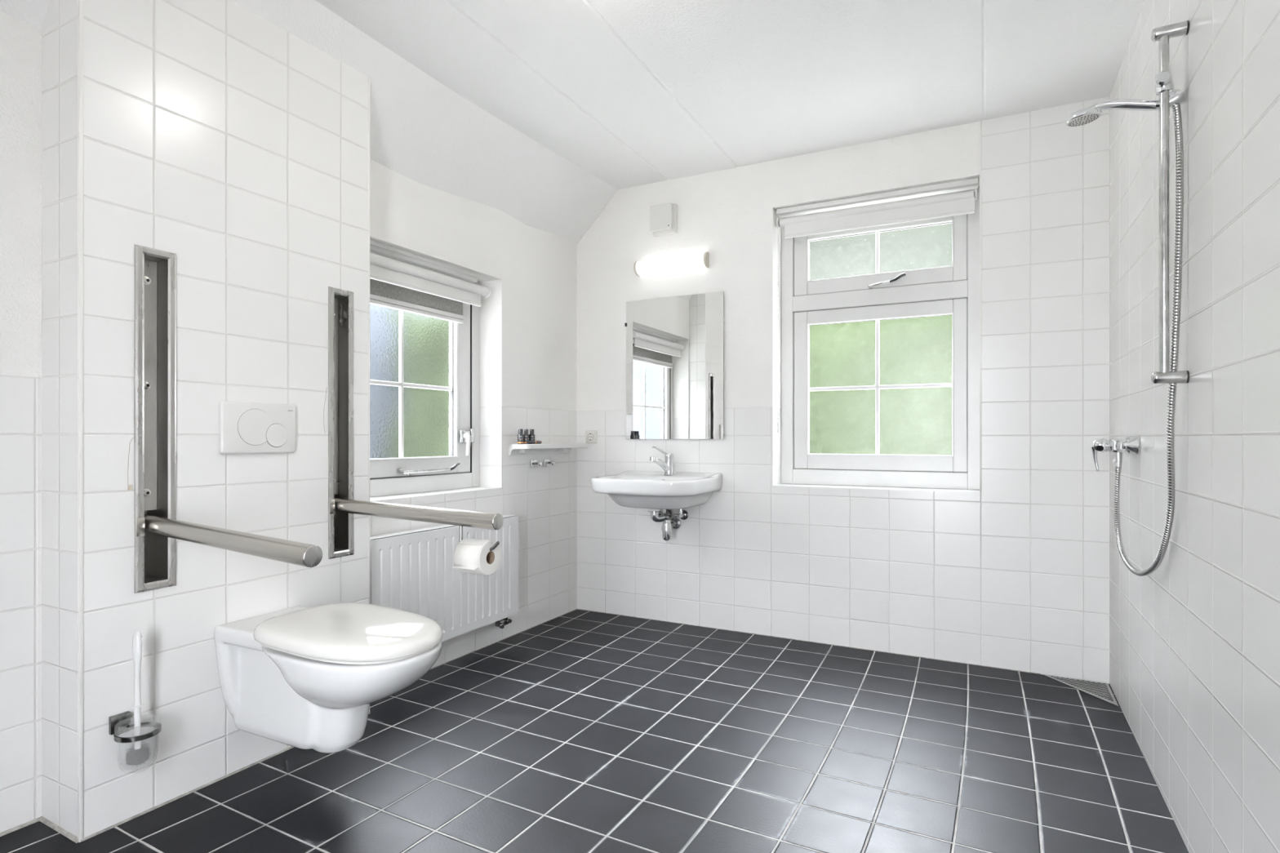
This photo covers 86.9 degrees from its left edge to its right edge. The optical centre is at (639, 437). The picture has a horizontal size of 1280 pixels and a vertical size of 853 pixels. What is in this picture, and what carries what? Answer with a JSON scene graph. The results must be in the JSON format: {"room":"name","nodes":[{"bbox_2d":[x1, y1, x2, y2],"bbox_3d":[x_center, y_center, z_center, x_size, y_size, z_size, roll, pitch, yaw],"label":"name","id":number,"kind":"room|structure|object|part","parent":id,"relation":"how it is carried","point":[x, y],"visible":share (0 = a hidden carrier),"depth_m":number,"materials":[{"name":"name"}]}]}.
{"room":"accessible bathroom","nodes":[
{"label":"accessible bathroom","id":0,"kind":"room"},
{"bbox_2d":[0,10,41,832],"bbox_3d":[-1.957,-0.016,1.114,0.001,2.450,1.663,0,0,27],"label":"wall","id":1,"kind":"structure","parent":0,"point":[20,41],"depth_m":1.77,"materials":[{"name":"white tile"}]},
{"bbox_2d":[0,0,617,244],"bbox_3d":[-1.244,-1.198,2.185,0.499,0.513,4.220,0,0,27],"label":"ceiling","id":2,"kind":"structure","parent":0,"point":[422,131],"depth_m":2.92,"materials":[{"name":"white paint"}]},
{"bbox_2d":[369,159,577,668],"bbox_3d":[-0.840,-0.016,3.354,0.150,2.450,1.770,0,0,27],"label":"wall","id":3,"kind":"structure","parent":0,"point":[528,320],"depth_m":3.54,"materials":[{"name":"white paint"}]},
{"bbox_2d":[368,76,369,712],"bbox_3d":[-1.016,-0.151,2.530,0.008,2.420,0.007,0,0,27],"label":"trim","id":4,"kind":"structure","parent":3,"relation":"attached to","point":[368,77],"depth_m":2.53,"materials":[{"name":"white"}]},
{"bbox_2d":[369,252,479,497],"bbox_3d":[-1.062,-0.276,3.101,0.126,1.064,0.948,0,0,27],"label":"window","id":5,"kind":"structure","parent":3,"relation":"in","point":[424,371],"depth_m":3.20,"materials":[{"name":"white paint"}]},
{"bbox_3d":[-1.091,-0.267,3.082,0.001,0.724,0.676,0,0,27],"label":"pane","id":6,"kind":"part","parent":5,"relation":"part of","materials":[{"name":"glass"}]},
{"bbox_2d":[369,278,464,323],"bbox_3d":[-1.049,-0.629,3.045,0.026,0.120,0.730,0,0,27],"label":"screen","id":7,"kind":"object","parent":5,"relation":"attached to","point":[382,294],"visible":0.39,"depth_m":3.08,"materials":[{"name":"grey fabric"}]},
{"bbox_3d":[-1.086,-0.279,3.101,0.062,0.913,0.840,0,0,27],"label":"sash","id":8,"kind":"part","parent":5,"relation":"part of","materials":[{"name":"white paint"}]},
{"bbox_3d":[-0.991,0.155,3.155,0.017,0.019,0.302,0,0,27],"label":"stay arm","id":9,"kind":"part","parent":5,"relation":"part of","materials":[{"name":"silver metal"}]},
{"bbox_2d":[369,244,491,306],"bbox_3d":[-0.990,-0.730,3.046,0.113,0.154,0.851,0,0,27],"label":"roller blind","id":10,"kind":"object","parent":5,"relation":"attached to","point":[384,268],"visible":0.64,"depth_m":3.03,"materials":[{"name":"white fabric"}]},
{"bbox_3d":[-1.026,-0.796,3.056,0.040,0.021,0.830,0,0,27],"label":"head rail","id":11,"kind":"part","parent":10,"relation":"part of","materials":[{"name":"white fabric"}]},
{"bbox_3d":[-0.882,-0.006,3.404,0.010,0.060,0.070,0,0,27],"label":"handle plate","id":12,"kind":"part","parent":5,"relation":"part of","materials":[{"name":"silver metal"}]},
{"bbox_3d":[-0.860,0.040,3.386,0.024,0.105,0.033,0,0,-6],"label":"handle lever","id":13,"kind":"part","parent":5,"relation":"part of","materials":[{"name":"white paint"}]},
{"bbox_2d":[369,514,518,642],"bbox_3d":[-0.859,0.663,3.031,0.110,0.543,0.932,0,0,27],"label":"radiator","id":14,"kind":"object","parent":3,"relation":"attached to","point":[411,571],"visible":0.67,"depth_m":2.95,"materials":[{"name":"white metal"}]},
{"bbox_2d":[369,514,516,540],"bbox_3d":[-0.857,0.401,3.024,0.060,0.017,0.908,0,0,27],"label":"grille","id":15,"kind":"object","parent":14,"relation":"attached to","point":[430,532],"depth_m":2.88,"materials":[{"name":"white metal"}]},
{"bbox_2d":[430,608,577,669],"bbox_3d":[-0.762,1.034,3.344,0.006,0.015,1.678,0,0,27],"label":"trim","id":16,"kind":"structure","parent":3,"relation":"attached to","point":[575,609],"depth_m":3.42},
{"bbox_2d":[530,459,542,467],"bbox_3d":[-0.561,0.142,3.676,0.055,0.044,0.048,0,0,27],"label":"robe hook","id":17,"kind":"object","parent":3,"relation":"attached to","point":[534,463],"visible":1,"depth_m":3.67,"materials":[{"name":"silver metal"}]},
{"bbox_2d":[508,443,588,455],"bbox_3d":[-0.490,0.063,3.739,0.124,0.058,0.602,0,0,27],"label":"wall shelf","id":18,"kind":"object","parent":3,"relation":"attached to","point":[543,448],"visible":1,"depth_m":3.66,"materials":[{"name":"white plastic"}]},
{"bbox_2d":[517,429,524,444],"bbox_3d":[-0.615,-0.005,3.478,0.032,0.077,0.033,0,0,27],"label":"toiletry bottle","id":19,"kind":"object","parent":18,"relation":"on","point":[520,436],"visible":1,"depth_m":3.47,"materials":[{"name":"black plastic"}]},
{"bbox_2d":[524,429,528,444],"bbox_3d":[-0.592,-0.005,3.513,0.032,0.077,0.033,0,0,27],"label":"toiletry bottle","id":20,"kind":"object","parent":18,"relation":"on","point":[526,431],"visible":0.73,"depth_m":3.50,"materials":[{"name":"black plastic"}]},
{"bbox_2d":[528,429,534,440],"bbox_3d":[-0.568,-0.005,3.548,0.032,0.077,0.033,0,0,27],"label":"toiletry bottle","id":21,"kind":"object","parent":18,"relation":"on","point":[531,436],"visible":0.66,"depth_m":3.54,"materials":[{"name":"black plastic"}]},
{"bbox_2d":[526,440,542,444],"bbox_3d":[-0.552,0.025,3.525,0.018,0.018,0.116,0,0,27],"label":"toiletry tube","id":22,"kind":"object","parent":18,"relation":"on","point":[527,442],"visible":1,"depth_m":3.51,"materials":[{"name":"black plastic"}]},
{"bbox_3d":[-0.536,0.075,3.741,0.039,0.032,0.564,0,0,27],"label":"rail","id":23,"kind":"part","parent":18,"relation":"part of","materials":[{"name":"white ceramic"}]},
{"bbox_2d":[543,458,555,466],"bbox_3d":[-0.505,0.142,3.787,0.055,0.044,0.048,0,0,27],"label":"robe hook","id":24,"kind":"object","parent":3,"relation":"attached to","point":[546,461],"visible":1,"depth_m":3.78,"materials":[{"name":"silver metal"}]},
{"bbox_2d":[0,609,1188,852],"bbox_3d":[-0.187,1.068,1.636,2.813,0.116,4.240,0,0,27],"label":"floor","id":25,"kind":"structure","parent":0,"point":[577,731],"depth_m":2.16,"materials":[{"name":"tile"}]},
{"bbox_2d":[0,817,39,836],"bbox_3d":[-1.968,1.016,1.091,0.014,0.022,1.613,0,0,27],"label":"trim","id":26,"kind":"structure","parent":25,"relation":"on","point":[37,820],"depth_m":1.76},
{"bbox_2d":[39,816,78,843],"bbox_3d":[-1.514,1.025,1.765,0.198,0.021,0.016,0,0,27],"label":"trim","id":27,"kind":"structure","parent":25,"relation":"on","point":[42,820],"depth_m":1.76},
{"bbox_2d":[41,0,368,838],"bbox_3d":[-1.319,-0.166,2.176,0.225,2.750,0.909,0,0,27],"label":"wall box","id":28,"kind":"object","parent":25,"relation":"on","point":[217,137],"visible":0.88,"depth_m":1.96,"materials":[{"name":"white tile"}]},
{"bbox_2d":[77,0,83,842],"bbox_3d":[-1.427,-0.166,1.723,0.009,2.450,0.010,0,0,27],"label":"trim","id":29,"kind":"structure","parent":28,"relation":"attached to","point":[80,2],"depth_m":1.72,"materials":[{"name":"white"}]},
{"bbox_2d":[108,711,161,742],"bbox_3d":[-1.328,0.758,1.780,0.120,0.046,0.101,0,0,27],"label":"brush holder","id":30,"kind":"object","parent":28,"relation":"attached to","point":[118,724],"visible":0.97,"depth_m":1.78,"materials":[{"name":"silver metal"}]},
{"bbox_3d":[-1.382,0.758,1.794,0.012,0.046,0.046,0,0,27],"label":"wall plate","id":31,"kind":"part","parent":30,"relation":"part of","materials":[{"name":"silver metal"}]},
{"bbox_3d":[-1.369,0.771,1.788,0.020,0.019,0.023,0,0,27],"label":"arm","id":32,"kind":"part","parent":30,"relation":"part of","materials":[{"name":"silver metal"}]},
{"bbox_2d":[124,631,151,768],"bbox_3d":[-1.327,0.687,1.784,0.061,0.349,0.060,0,0,27],"label":"toilet brush","id":33,"kind":"object","parent":30,"relation":"in","point":[138,754],"visible":1,"depth_m":1.78,"materials":[{"name":"white plastic"}]},
{"bbox_3d":[-1.327,0.673,1.784,0.030,0.322,0.020,0,0,27],"label":"handle","id":34,"kind":"part","parent":33,"relation":"part of","materials":[{"name":"white plastic"}]},
{"bbox_2d":[80,712,369,842],"bbox_3d":[-1.220,1.031,2.126,0.010,0.012,0.909,0,0,27],"label":"trim","id":35,"kind":"structure","parent":28,"relation":"attached to","point":[291,747],"depth_m":1.94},
{"bbox_2d":[134,244,322,593],"bbox_3d":[-1.099,-0.051,1.751,0.755,0.946,0.105,0,0,27],"label":"grab rail","id":36,"kind":"object","parent":28,"relation":"attached to","point":[157,529],"visible":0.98,"depth_m":1.90,"materials":[{"name":"silver metal"}]},
{"bbox_3d":[-1.392,-0.147,1.900,0.006,0.706,0.058,0,0,27],"label":"plate","id":37,"kind":"part","parent":36,"relation":"part of","materials":[{"name":"silver metal"}]},
{"bbox_3d":[-1.084,0.260,1.744,0.712,0.088,0.052,0,0,27],"label":"rail","id":38,"kind":"part","parent":36,"relation":"part of","materials":[{"name":"silver metal"}]},
{"bbox_2d":[219,400,295,454],"bbox_3d":[-1.203,-0.030,2.139,0.017,0.162,0.248,0,0,27],"label":"flush plate","id":39,"kind":"object","parent":28,"relation":"attached to","point":[245,428],"visible":1,"depth_m":2.12,"materials":[{"name":"white plastic"}]},
{"bbox_2d":[214,602,442,753],"bbox_3d":[-0.899,0.714,1.985,0.699,0.388,0.375,0,0,27],"label":"toilet","id":40,"kind":"object","parent":28,"relation":"attached to","point":[301,677],"visible":1,"depth_m":1.90,"materials":[{"name":"white ceramic"}]},
{"bbox_3d":[-0.826,0.575,1.948,0.507,0.027,0.353,0,0,27],"label":"seat","id":41,"kind":"part","parent":40,"relation":"part of","materials":[{"name":"white plastic"}]},
{"bbox_3d":[-0.825,0.550,1.947,0.535,0.059,0.375,0,0,27],"label":"lid","id":42,"kind":"part","parent":40,"relation":"part of","materials":[{"name":"white plastic"}]},
{"bbox_2d":[328,286,503,559],"bbox_3d":[-0.798,-0.052,2.279,0.812,0.958,0.105,0,0,27],"label":"grab rail","id":43,"kind":"object","parent":28,"relation":"attached to","point":[342,506],"visible":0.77,"depth_m":2.44,"materials":[{"name":"silver metal"}]},
{"bbox_3d":[-1.117,-0.150,2.441,0.006,0.714,0.058,0,0,27],"label":"plate","id":44,"kind":"part","parent":43,"relation":"part of","materials":[{"name":"silver metal"}]},
{"bbox_3d":[-0.784,0.252,2.272,0.766,0.071,0.052,0,0,27],"label":"rail","id":45,"kind":"part","parent":43,"relation":"part of","materials":[{"name":"silver metal"}]},
{"bbox_2d":[452,537,501,575],"bbox_3d":[-0.514,0.376,2.129,0.100,0.109,0.119,0,0,27],"label":"toilet roll","id":46,"kind":"object","parent":43,"relation":"hanging from","point":[473,556],"visible":0.99,"depth_m":2.10,"materials":[{"name":"white paper"}]},
{"bbox_2d":[1043,674,1118,706],"bbox_3d":[1.828,1.052,2.818,0.242,0.010,0.258,0,0,27],"label":"floor drain","id":47,"kind":"object","parent":25,"relation":"on","point":[1101,691],"visible":1,"depth_m":2.84,"materials":[{"name":"silver metal"}]},
{"bbox_2d":[315,0,1145,189],"bbox_3d":[-0.062,-1.456,1.584,2.543,0.004,4.220,0,0,27],"label":"ceiling","id":48,"kind":"structure","parent":0,"point":[630,93],"depth_m":2.62,"materials":[{"name":"white paint"}]},
{"bbox_2d":[577,96,1109,684],"bbox_3d":[0.803,-0.166,3.581,2.813,2.750,0.165,0,0,27],"label":"wall","id":49,"kind":"structure","parent":0,"point":[1013,574],"depth_m":3.27,"materials":[{"name":"white tile"}]},
{"bbox_2d":[585,430,596,443],"bbox_3d":[-0.293,-0.004,4.039,0.078,0.078,0.014,0,0,27],"label":"power socket","id":50,"kind":"object","parent":49,"relation":"attached to","point":[590,435],"visible":0.98,"depth_m":4.03,"materials":[{"name":"white plastic"}]},
{"bbox_2d":[591,471,722,509],"bbox_3d":[0.075,0.282,3.576,0.594,0.179,0.502,0,0,27],"label":"washbasin","id":51,"kind":"object","parent":49,"relation":"attached to","point":[654,490],"visible":1,"depth_m":3.42,"materials":[{"name":"white ceramic"}]},
{"bbox_2d":[649,446,674,475],"bbox_3d":[0.123,0.127,3.695,0.057,0.157,0.167,0,0,44],"label":"tap","id":52,"kind":"object","parent":51,"relation":"on","point":[668,466],"visible":1,"depth_m":3.71,"materials":[{"name":"silver metal"}]},
{"bbox_3d":[0.110,0.077,3.704,0.104,0.056,0.031,0,0,-31],"label":"lever","id":53,"kind":"part","parent":52,"relation":"part of","materials":[{"name":"silver metal"}]},
{"bbox_3d":[0.115,0.149,3.698,0.124,0.086,0.042,0,0,-39],"label":"spout","id":54,"kind":"part","parent":52,"relation":"part of","materials":[{"name":"silver metal"}]},
{"bbox_2d":[648,508,680,541],"bbox_3d":[0.142,0.457,3.666,0.114,0.190,0.284,0,0,27],"label":"trap","id":55,"kind":"object","parent":51,"relation":"attached to","point":[668,525],"visible":0.96,"depth_m":3.59,"materials":[{"name":"silver metal"}]},
{"bbox_2d":[662,530,671,541],"bbox_3d":[0.144,0.523,3.611,0.051,0.058,0.051,0,0,27],"label":"cup","id":56,"kind":"object","parent":55,"relation":"on","point":[666,535],"depth_m":3.59,"materials":[{"name":"silver metal"}]},
{"bbox_2d":[661,519,672,530],"bbox_3d":[0.144,0.466,3.611,0.061,0.058,0.061,0,0,27],"label":"bottle","id":57,"kind":"object","parent":55,"relation":"on","point":[667,524],"depth_m":3.59,"materials":[{"name":"silver metal"}]},
{"bbox_2d":[650,202,677,236],"bbox_3d":[0.133,-1.224,3.794,0.142,0.163,0.063,0,0,27],"label":"box","id":58,"kind":"object","parent":49,"relation":"attached to","point":[664,217],"visible":1,"depth_m":3.77,"materials":[{"name":"white plastic"}]},
{"bbox_2d":[658,509,671,517],"bbox_3d":[0.138,0.415,3.794,0.064,0.091,0.058,0,0,27],"label":"angle valve","id":59,"kind":"object","parent":49,"relation":"attached to","point":[668,512],"visible":0.39,"depth_m":3.80,"materials":[{"name":"silver metal"}]},
{"bbox_2d":[633,252,709,275],"bbox_3d":[0.171,-0.973,3.777,0.436,0.082,0.057,0,0,27],"label":"wall lamp","id":60,"kind":"object","parent":49,"relation":"attached to","point":[700,260],"visible":1,"depth_m":3.76,"materials":[{"name":"white plastic"}]},
{"bbox_2d":[624,291,724,439],"bbox_3d":[0.186,-0.391,3.792,0.608,0.800,0.019,0,0,27],"label":"mirror","id":61,"kind":"object","parent":49,"relation":"attached to","point":[674,344],"visible":1,"depth_m":3.78,"materials":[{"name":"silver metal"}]},
{"bbox_2d":[674,509,688,519],"bbox_3d":[0.228,0.415,3.748,0.064,0.091,0.058,0,0,27],"label":"angle valve","id":62,"kind":"object","parent":49,"relation":"attached to","point":[683,514],"visible":0.94,"depth_m":3.74,"materials":[{"name":"silver metal"}]},
{"bbox_2d":[577,608,1040,674],"bbox_3d":[0.697,1.044,3.542,2.420,0.014,0.005,0,0,27],"label":"trim","id":63,"kind":"structure","parent":49,"relation":"attached to","point":[577,609],"depth_m":3.42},
{"bbox_2d":[781,186,979,489],"bbox_3d":[1.212,-0.477,3.482,0.974,1.459,0.111,0,0,27],"label":"window","id":64,"kind":"structure","parent":49,"relation":"in","point":[880,325],"depth_m":3.46,"materials":[{"name":"white paint"}]},
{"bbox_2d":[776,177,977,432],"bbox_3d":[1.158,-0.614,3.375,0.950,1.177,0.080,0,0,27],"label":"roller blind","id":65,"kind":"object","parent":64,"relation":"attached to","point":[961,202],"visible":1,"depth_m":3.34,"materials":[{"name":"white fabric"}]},
{"bbox_3d":[0.731,-0.596,3.567,0.004,1.050,0.019,0,0,27],"label":"bead chain","id":66,"kind":"part","parent":65,"relation":"part of","materials":[{"name":"white plastic"}]},
{"bbox_3d":[1.158,-1.190,3.375,0.950,0.026,0.080,0,0,27],"label":"head rail","id":67,"kind":"part","parent":65,"relation":"part of","materials":[{"name":"white metal"}]},
{"bbox_3d":[1.218,-0.781,3.436,0.105,0.027,0.015,0,0,31],"label":"latch lever","id":68,"kind":"part","parent":64,"relation":"part of","materials":[{"name":"silver metal"}]},
{"bbox_3d":[1.224,-0.956,3.496,0.846,0.378,0.056,0,0,27],"label":"sash","id":69,"kind":"part","parent":64,"relation":"part of","materials":[{"name":"white paint"}]},
{"bbox_3d":[1.226,-0.952,3.487,0.709,0.226,0.001,0,0,27],"label":"pane","id":70,"kind":"part","parent":64,"relation":"part of","materials":[{"name":"glass"}]},
{"bbox_3d":[1.224,-0.255,3.496,0.846,0.847,0.056,0,0,27],"label":"sash","id":71,"kind":"part","parent":64,"relation":"part of","materials":[{"name":"white paint"}]},
{"bbox_3d":[1.226,-0.260,3.487,0.709,0.700,0.001,0,0,27],"label":"pane","id":72,"kind":"part","parent":64,"relation":"part of","materials":[{"name":"green glass"}]},
{"bbox_2d":[977,120,981,174],"bbox_3d":[1.559,-1.330,3.103,0.012,0.247,0.006,0,0,27],"label":"trim","id":73,"kind":"structure","parent":49,"relation":"attached to","point":[979,122],"depth_m":3.10,"materials":[{"name":"white"}]},
{"bbox_2d":[979,174,981,492],"bbox_3d":[1.564,-0.479,3.102,0.008,1.463,0.007,0,0,27],"label":"trim","id":74,"kind":"structure","parent":49,"relation":"attached to","point":[980,175],"depth_m":3.10,"materials":[{"name":"white"}]},
{"bbox_2d":[1109,0,1279,852],"bbox_3d":[1.053,-0.166,1.016,0.001,2.750,4.220,0,0,27],"label":"wall","id":75,"kind":"structure","parent":0,"point":[1194,640],"depth_m":1.62,"materials":[{"name":"white tile"}]},
{"bbox_2d":[1090,437,1140,471],"bbox_3d":[1.702,0.060,2.436,0.130,0.124,0.212,0,0,27],"label":"shower mixer","id":76,"kind":"object","parent":75,"relation":"attached to","point":[1118,446],"visible":1,"depth_m":2.42,"materials":[{"name":"silver metal"}]},
{"bbox_3d":[1.666,0.028,2.455,0.040,0.050,0.050,0,0,27],"label":"lever","id":77,"kind":"part","parent":76,"relation":"part of","materials":[{"name":"silver metal"}]},
{"bbox_2d":[1113,452,1123,466],"bbox_3d":[1.719,0.077,2.428,0.027,0.052,0.027,0,0,27],"label":"outlet","id":78,"kind":"object","parent":76,"relation":"attached to","point":[1117,459],"depth_m":2.42,"materials":[{"name":"silver metal"}]},
{"bbox_2d":[1151,20,1189,383],"bbox_3d":[1.407,-0.618,1.798,0.078,0.951,0.082,0,0,27],"label":"shower rail","id":79,"kind":"object","parent":75,"relation":"attached to","point":[1165,87],"visible":1,"depth_m":1.79,"materials":[{"name":"silver metal"}]},
{"bbox_2d":[1065,98,1174,126],"bbox_3d":[1.306,-0.903,1.841,0.250,0.054,0.087,0,0,27],"label":"shower","id":80,"kind":"object","parent":79,"relation":"attached to","point":[1083,116],"visible":0.95,"depth_m":1.85,"materials":[{"name":"silver metal"}]},
{"bbox_3d":[1.337,-0.907,1.848,0.204,0.047,0.036,0,0,20],"label":"handle","id":81,"kind":"part","parent":80,"relation":"part of","materials":[{"name":"silver metal"}]},
{"bbox_2d":[1114,103,1184,576],"bbox_3d":[1.564,-0.224,2.101,0.038,1.327,0.744,0,0,24],"label":"shower hose","id":82,"kind":"object","parent":80,"relation":"hanging from","point":[1177,115],"visible":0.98,"depth_m":1.80,"materials":[{"name":"silver metal"}]},
{"bbox_3d":[1.382,-0.946,1.785,0.039,0.037,0.036,0,0,27],"label":"clamp knob","id":83,"kind":"part","parent":79,"relation":"part of","materials":[{"name":"silver metal"}]}
]}

